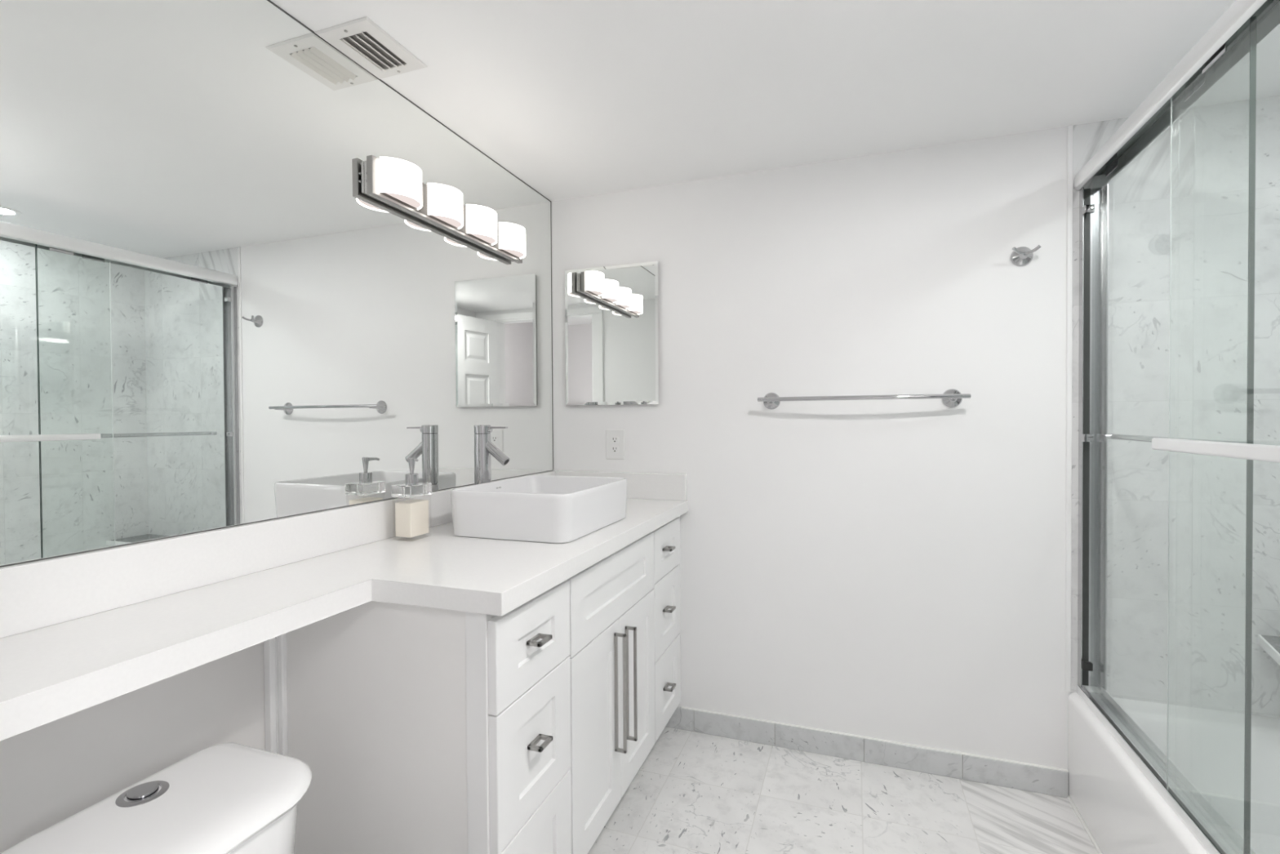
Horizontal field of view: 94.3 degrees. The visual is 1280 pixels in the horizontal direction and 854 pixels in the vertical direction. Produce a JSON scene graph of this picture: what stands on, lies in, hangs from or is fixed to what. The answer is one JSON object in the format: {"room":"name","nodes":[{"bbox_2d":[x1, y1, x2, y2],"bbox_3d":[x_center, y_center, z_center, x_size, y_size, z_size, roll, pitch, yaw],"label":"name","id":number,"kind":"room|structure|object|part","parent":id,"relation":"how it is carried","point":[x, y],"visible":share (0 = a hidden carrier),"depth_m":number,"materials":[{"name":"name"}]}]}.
{"room":"bathroom","nodes":[
{"label":"bathroom","id":0,"kind":"room"},
{"bbox_2d":[0,641,265,853],"bbox_3d":[-0.793,0.134,1.480,0.094,2.130,2.223,0,1,20],"label":"wall","id":1,"kind":"structure","parent":0,"point":[51,772],"depth_m":1.04,"materials":[{"name":"grey paint"}]},
{"bbox_2d":[263,632,288,755],"bbox_3d":[-0.789,0.775,1.296,0.038,0.853,0.030,0,1,20],"label":"trim","id":2,"kind":"structure","parent":1,"relation":"attached to","point":[274,648],"depth_m":1.29,"materials":[{"name":"white paint"}]},
{"bbox_2d":[0,0,553,567],"bbox_3d":[-0.726,-0.366,1.520,0.007,1.130,2.088,0,1,20],"label":"wall mirror","id":3,"kind":"object","parent":1,"relation":"attached to","point":[210,320],"visible":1,"depth_m":1.21,"materials":[{"name":"clear glass"}]},
{"bbox_2d":[364,155,525,263],"bbox_3d":[-0.553,-0.657,1.866,0.086,0.103,0.734,0,1,20],"label":"vanity light","id":4,"kind":"object","parent":3,"relation":"attached to","point":[397,183],"visible":1,"depth_m":1.73,"materials":[{"name":"polished chrome"},{"name":"frosted white glass"}]},
{"bbox_3d":[-0.628,-0.659,1.606,0.052,0.091,0.143,0,1,20],"label":"lamp shade","id":5,"kind":"part","parent":4,"relation":"part of","materials":[{"name":"white glass"}]},
{"bbox_3d":[-0.630,-0.618,1.607,0.048,0.003,0.134,0,1,20],"label":"lamp shade","id":6,"kind":"part","parent":4,"relation":"part of","materials":[{"name":"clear glass"}]},
{"bbox_3d":[-0.567,-0.662,1.778,0.052,0.091,0.143,0,1,20],"label":"lamp shade","id":7,"kind":"part","parent":4,"relation":"part of","materials":[{"name":"white glass"}]},
{"bbox_3d":[-0.568,-0.621,1.779,0.048,0.003,0.134,0,1,20],"label":"lamp shade","id":8,"kind":"part","parent":4,"relation":"part of","materials":[{"name":"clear glass"}]},
{"bbox_3d":[-0.560,-0.658,1.873,0.001,0.089,0.689,0,1,20],"label":"mounting plate","id":9,"kind":"part","parent":4,"relation":"part of","materials":[{"name":"silver metal"}]},
{"bbox_3d":[-0.504,-0.664,1.950,0.052,0.091,0.143,0,1,20],"label":"lamp shade","id":10,"kind":"part","parent":4,"relation":"part of","materials":[{"name":"white glass"}]},
{"bbox_3d":[-0.506,-0.623,1.952,0.048,0.003,0.134,0,1,20],"label":"lamp shade","id":11,"kind":"part","parent":4,"relation":"part of","materials":[{"name":"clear glass"}]},
{"bbox_3d":[-0.442,-0.667,2.122,0.052,0.091,0.143,0,1,20],"label":"lamp shade","id":12,"kind":"part","parent":4,"relation":"part of","materials":[{"name":"white glass"}]},
{"bbox_3d":[-0.444,-0.626,2.124,0.048,0.003,0.134,0,1,20],"label":"lamp shade","id":13,"kind":"part","parent":4,"relation":"part of","materials":[{"name":"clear glass"}]},
{"bbox_2d":[0,470,556,638],"bbox_3d":[-0.714,0.249,1.525,0.024,0.101,2.088,0,1,20],"label":"backsplash","id":14,"kind":"structure","parent":1,"relation":"attached to","point":[37,594],"depth_m":1.10,"materials":[{"name":"white stone"}]},
{"bbox_2d":[270,0,1279,201],"bbox_3d":[0.490,-0.973,1.054,2.800,0.080,2.323,0,1,20],"label":"ceiling","id":15,"kind":"structure","parent":0,"point":[574,99],"depth_m":1.58,"materials":[{"name":"paint"}]},
{"bbox_2d":[314,16,427,79],"bbox_3d":[-0.658,-0.925,1.468,0.156,0.012,0.204,0,1,20],"label":"ceiling vent","id":16,"kind":"object","parent":15,"relation":"in","point":[362,40],"visible":1,"depth_m":1.45,"materials":[{"name":"white metal"}]},
{"bbox_2d":[587,726,1098,853],"bbox_3d":[0.020,1.266,-0.183,2.950,0.100,5.033,0,1,20],"label":"floor","id":17,"kind":"structure","parent":0,"point":[693,792],"depth_m":1.83,"materials":[{"name":"tile"}]},
{"bbox_2d":[0,742,311,853],"bbox_3d":[-0.541,0.897,0.857,0.697,0.618,0.392,0,1,20],"label":"toilet","id":18,"kind":"object","parent":17,"relation":"on","point":[227,797],"visible":1,"depth_m":0.94,"materials":[{"name":"white ceramic"}]},
{"bbox_3d":[-0.732,0.738,0.941,0.258,0.216,0.340,0,1,20],"label":"tank","id":19,"kind":"part","parent":18,"relation":"part of","materials":[{"name":"white ceramic"}]},
{"bbox_2d":[286,515,680,853],"bbox_3d":[-0.300,0.765,1.808,0.599,0.854,1.289,0,1,20],"label":"vanity cabinet","id":20,"kind":"object","parent":17,"relation":"on","point":[418,730],"visible":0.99,"depth_m":1.24,"materials":[{"name":"white paint"}]},
{"bbox_2d":[0,497,688,740],"bbox_3d":[-0.447,0.322,1.425,0.595,0.044,2.098,0,1,20],"label":"countertop","id":21,"kind":"structure","parent":20,"relation":"on","point":[49,673],"depth_m":1.07,"materials":[{"name":"white stone"}]},
{"bbox_2d":[391,457,431,537],"bbox_3d":[-0.612,0.191,1.595,0.063,0.215,0.085,0,1,20],"label":"soap dispenser","id":22,"kind":"object","parent":21,"relation":"on","point":[411,516],"visible":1,"depth_m":1.57,"materials":[{"name":"beige ceramic"}]},
{"bbox_2d":[392,494,428,537],"bbox_3d":[-0.612,0.241,1.595,0.060,0.114,0.082,0,1,20],"label":"bottle","id":23,"kind":"object","parent":22,"relation":"attached to","point":[411,516],"depth_m":1.57,"materials":[{"name":"beige ceramic"}]},
{"bbox_3d":[-0.612,0.169,1.595,0.063,0.031,0.085,0,1,20],"label":"lid","id":24,"kind":"part","parent":22,"relation":"part of","materials":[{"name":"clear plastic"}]},
{"bbox_2d":[473,424,510,484],"bbox_3d":[-0.462,0.144,1.852,0.124,0.301,0.058,0,1,20],"label":"faucet","id":25,"kind":"object","parent":21,"relation":"on","point":[484,447],"visible":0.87,"depth_m":1.84,"materials":[{"name":"silver metal"}]},
{"bbox_3d":[-0.450,0.077,1.846,0.090,0.079,0.029,0,1,20],"label":"spout","id":26,"kind":"part","parent":25,"relation":"part of","materials":[{"name":"silver metal"}]},
{"bbox_3d":[-0.443,0.008,1.843,0.068,0.018,0.018,0,1,20],"label":"lever","id":27,"kind":"part","parent":25,"relation":"part of","materials":[{"name":"silver metal"}]},
{"bbox_2d":[450,475,627,542],"bbox_3d":[-0.281,0.231,1.774,0.370,0.126,0.462,0,1,20],"label":"vessel sink","id":28,"kind":"object","parent":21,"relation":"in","point":[545,508],"visible":1,"depth_m":1.59,"materials":[{"name":"white ceramic"}]},
{"bbox_3d":[-0.524,0.774,1.218,0.512,0.854,0.018,0,1,20],"label":"panel","id":29,"kind":"part","parent":20,"relation":"part of","materials":[{"name":"white wood"}]},
{"bbox_3d":[-0.226,0.451,1.260,0.020,0.177,0.306,0,1,20],"label":"drawer","id":30,"kind":"part","parent":20,"relation":"part of","materials":[{"name":"white paint"}]},
{"bbox_3d":[-0.225,0.675,1.263,0.020,0.264,0.306,0,1,20],"label":"drawer","id":31,"kind":"part","parent":20,"relation":"part of","materials":[{"name":"white paint"}]},
{"bbox_3d":[-0.223,0.943,1.267,0.020,0.266,0.306,0,1,20],"label":"drawer","id":32,"kind":"part","parent":20,"relation":"part of","materials":[{"name":"white paint"}]},
{"bbox_3d":[-0.211,0.447,1.246,0.033,0.008,0.052,0,1,20],"label":"drawer pull","id":33,"kind":"part","parent":20,"relation":"part of","materials":[{"name":"silver metal"}]},
{"bbox_3d":[-0.209,0.664,1.249,0.033,0.008,0.052,0,1,20],"label":"drawer pull","id":34,"kind":"part","parent":20,"relation":"part of","materials":[{"name":"silver metal"}]},
{"bbox_3d":[-0.117,0.810,1.560,0.020,0.522,0.308,0,1,20],"label":"cabinet door","id":35,"kind":"part","parent":20,"relation":"part of","materials":[{"name":"white paint"}]},
{"bbox_3d":[-0.054,0.741,1.656,0.034,0.332,0.008,0,1,20],"label":"door handle","id":36,"kind":"part","parent":20,"relation":"part of","materials":[{"name":"silver metal"}]},
{"bbox_3d":[-0.025,0.749,1.736,0.034,0.332,0.008,0,1,20],"label":"door handle","id":37,"kind":"part","parent":20,"relation":"part of","materials":[{"name":"silver metal"}]},
{"bbox_3d":[-0.012,0.806,1.852,0.020,0.522,0.308,0,1,20],"label":"cabinet door","id":38,"kind":"part","parent":20,"relation":"part of","materials":[{"name":"white paint"}]},
{"bbox_3d":[0.092,0.438,2.143,0.020,0.177,0.306,0,1,20],"label":"drawer","id":39,"kind":"part","parent":20,"relation":"part of","materials":[{"name":"white paint"}]},
{"bbox_3d":[0.093,0.661,2.146,0.020,0.264,0.306,0,1,20],"label":"drawer","id":40,"kind":"part","parent":20,"relation":"part of","materials":[{"name":"white paint"}]},
{"bbox_3d":[0.095,0.929,2.149,0.020,0.266,0.306,0,1,20],"label":"drawer","id":41,"kind":"part","parent":20,"relation":"part of","materials":[{"name":"white paint"}]},
{"bbox_3d":[0.104,0.434,2.119,0.033,0.008,0.052,0,1,20],"label":"drawer pull","id":42,"kind":"part","parent":20,"relation":"part of","materials":[{"name":"silver metal"}]},
{"bbox_3d":[0.105,0.650,2.122,0.033,0.008,0.052,0,1,20],"label":"drawer pull","id":43,"kind":"part","parent":20,"relation":"part of","materials":[{"name":"silver metal"}]},
{"bbox_3d":[0.107,0.930,2.126,0.033,0.008,0.052,0,1,20],"label":"drawer pull","id":44,"kind":"part","parent":20,"relation":"part of","materials":[{"name":"silver metal"}]},
{"bbox_2d":[1067,692,1279,853],"bbox_3d":[1.457,1.023,1.023,0.762,0.338,1.582,0,1,20],"label":"bathtub","id":45,"kind":"object","parent":17,"relation":"on","point":[1121,809],"visible":0.81,"depth_m":1.64,"materials":[{"name":"white ceramic"}]},
{"bbox_2d":[1067,795,1102,853],"bbox_3d":[1.099,1.189,1.155,0.007,0.006,1.583,0,1,20],"label":"trim","id":46,"kind":"structure","parent":45,"relation":"attached to","point":[1072,803],"depth_m":1.75,"materials":[{"name":"white"}]},
{"bbox_2d":[1073,0,1279,853],"bbox_3d":[1.119,0.030,1.130,0.125,1.648,1.582,0,1,20],"label":"shower door","id":47,"kind":"structure","parent":45,"relation":"on","point":[1245,24],"depth_m":1.50,"materials":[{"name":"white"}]},
{"bbox_3d":[1.133,-0.762,1.112,0.079,0.063,1.582,0,1,20],"label":"header rail","id":48,"kind":"part","parent":47,"relation":"part of","materials":[{"name":"white metal"}]},
{"bbox_2d":[551,95,1279,768],"bbox_3d":[0.873,0.116,2.115,2.800,2.130,0.100,0,1,20],"label":"wall","id":49,"kind":"structure","parent":0,"point":[895,570],"depth_m":2.00,"materials":[{"name":"paint"}]},
{"bbox_2d":[564,261,658,405],"bbox_3d":[-0.117,-0.369,2.401,0.406,0.558,0.019,0,1,20],"label":"medicine cabinet","id":50,"kind":"object","parent":49,"relation":"attached to","point":[611,313],"visible":1,"depth_m":2.39,"materials":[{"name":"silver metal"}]},
{"bbox_2d":[605,429,624,459],"bbox_3d":[-0.101,0.071,2.408,0.080,0.122,0.007,0,1,20],"label":"electrical outlet","id":51,"kind":"object","parent":49,"relation":"attached to","point":[615,438],"visible":1,"depth_m":2.40,"materials":[{"name":"white plastic"}]},
{"bbox_2d":[610,445,618,452],"bbox_3d":[-0.102,0.090,2.406,0.033,0.027,0.002,0,1,20],"label":"receptacle","id":52,"kind":"object","parent":51,"relation":"attached to","point":[613,448],"depth_m":2.40,"materials":[{"name":"grey plastic"}]},
{"bbox_2d":[610,435,618,443],"bbox_3d":[-0.102,0.051,2.405,0.033,0.027,0.002,0,1,20],"label":"receptacle","id":53,"kind":"object","parent":51,"relation":"attached to","point":[614,439],"depth_m":2.40,"materials":[{"name":"grey plastic"}]},
{"bbox_2d":[555,471,686,500],"bbox_3d":[-0.087,0.234,2.398,0.565,0.101,0.019,0,1,20],"label":"backsplash","id":54,"kind":"structure","parent":49,"relation":"attached to","point":[673,486],"depth_m":2.34,"materials":[{"name":"white stone"}]},
{"bbox_2d":[757,388,970,408],"bbox_3d":[0.752,-0.096,2.049,0.681,0.062,0.100,0,1,20],"label":"towel bar","id":55,"kind":"object","parent":49,"relation":"attached to","point":[952,397],"visible":1,"depth_m":1.99,"materials":[{"name":"silver metal"}]},
{"bbox_2d":[665,706,1068,797],"bbox_3d":[0.642,1.140,2.154,1.536,0.084,0.011,0,1,20],"label":"baseboard","id":56,"kind":"structure","parent":49,"relation":"attached to","point":[987,771],"depth_m":2.08,"materials":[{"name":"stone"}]},
{"bbox_2d":[1010,244,1041,266],"bbox_3d":[1.223,-0.550,1.891,0.080,0.063,0.064,0,1,20],"label":"robe hook","id":57,"kind":"object","parent":49,"relation":"attached to","point":[1022,255],"visible":1,"depth_m":1.91,"materials":[{"name":"silver metal"}]},
{"bbox_3d":[1.200,-0.557,1.882,0.046,0.024,0.011,-1,1,-13],"label":"hook arm","id":58,"kind":"part","parent":57,"relation":"part of","materials":[{"name":"silver metal"}]},
{"bbox_3d":[1.236,-0.557,1.869,0.011,0.024,0.046,-1,1,-37],"label":"hook arm","id":59,"kind":"part","parent":57,"relation":"part of","materials":[{"name":"silver metal"}]},
{"bbox_2d":[1065,124,1072,692],"bbox_3d":[1.359,-0.053,1.881,0.014,1.792,0.006,0,1,20],"label":"trim","id":60,"kind":"structure","parent":49,"relation":"attached to","point":[1069,129],"depth_m":1.88,"materials":[{"name":"white paint"}]},
{"bbox_2d":[1257,634,1279,665],"bbox_3d":[1.885,0.618,1.595,0.345,0.025,0.205,0,1,20],"label":"shower shelf","id":61,"kind":"object","parent":49,"relation":"attached to","point":[1270,644],"visible":1,"depth_m":1.67,"materials":[{"name":"stone"}]},
{"bbox_3d":[1.889,0.618,1.597,0.338,0.022,0.198,0,1,20],"label":"shelf","id":62,"kind":"part","parent":61,"relation":"part of","materials":[{"name":"stone"}]}
]}

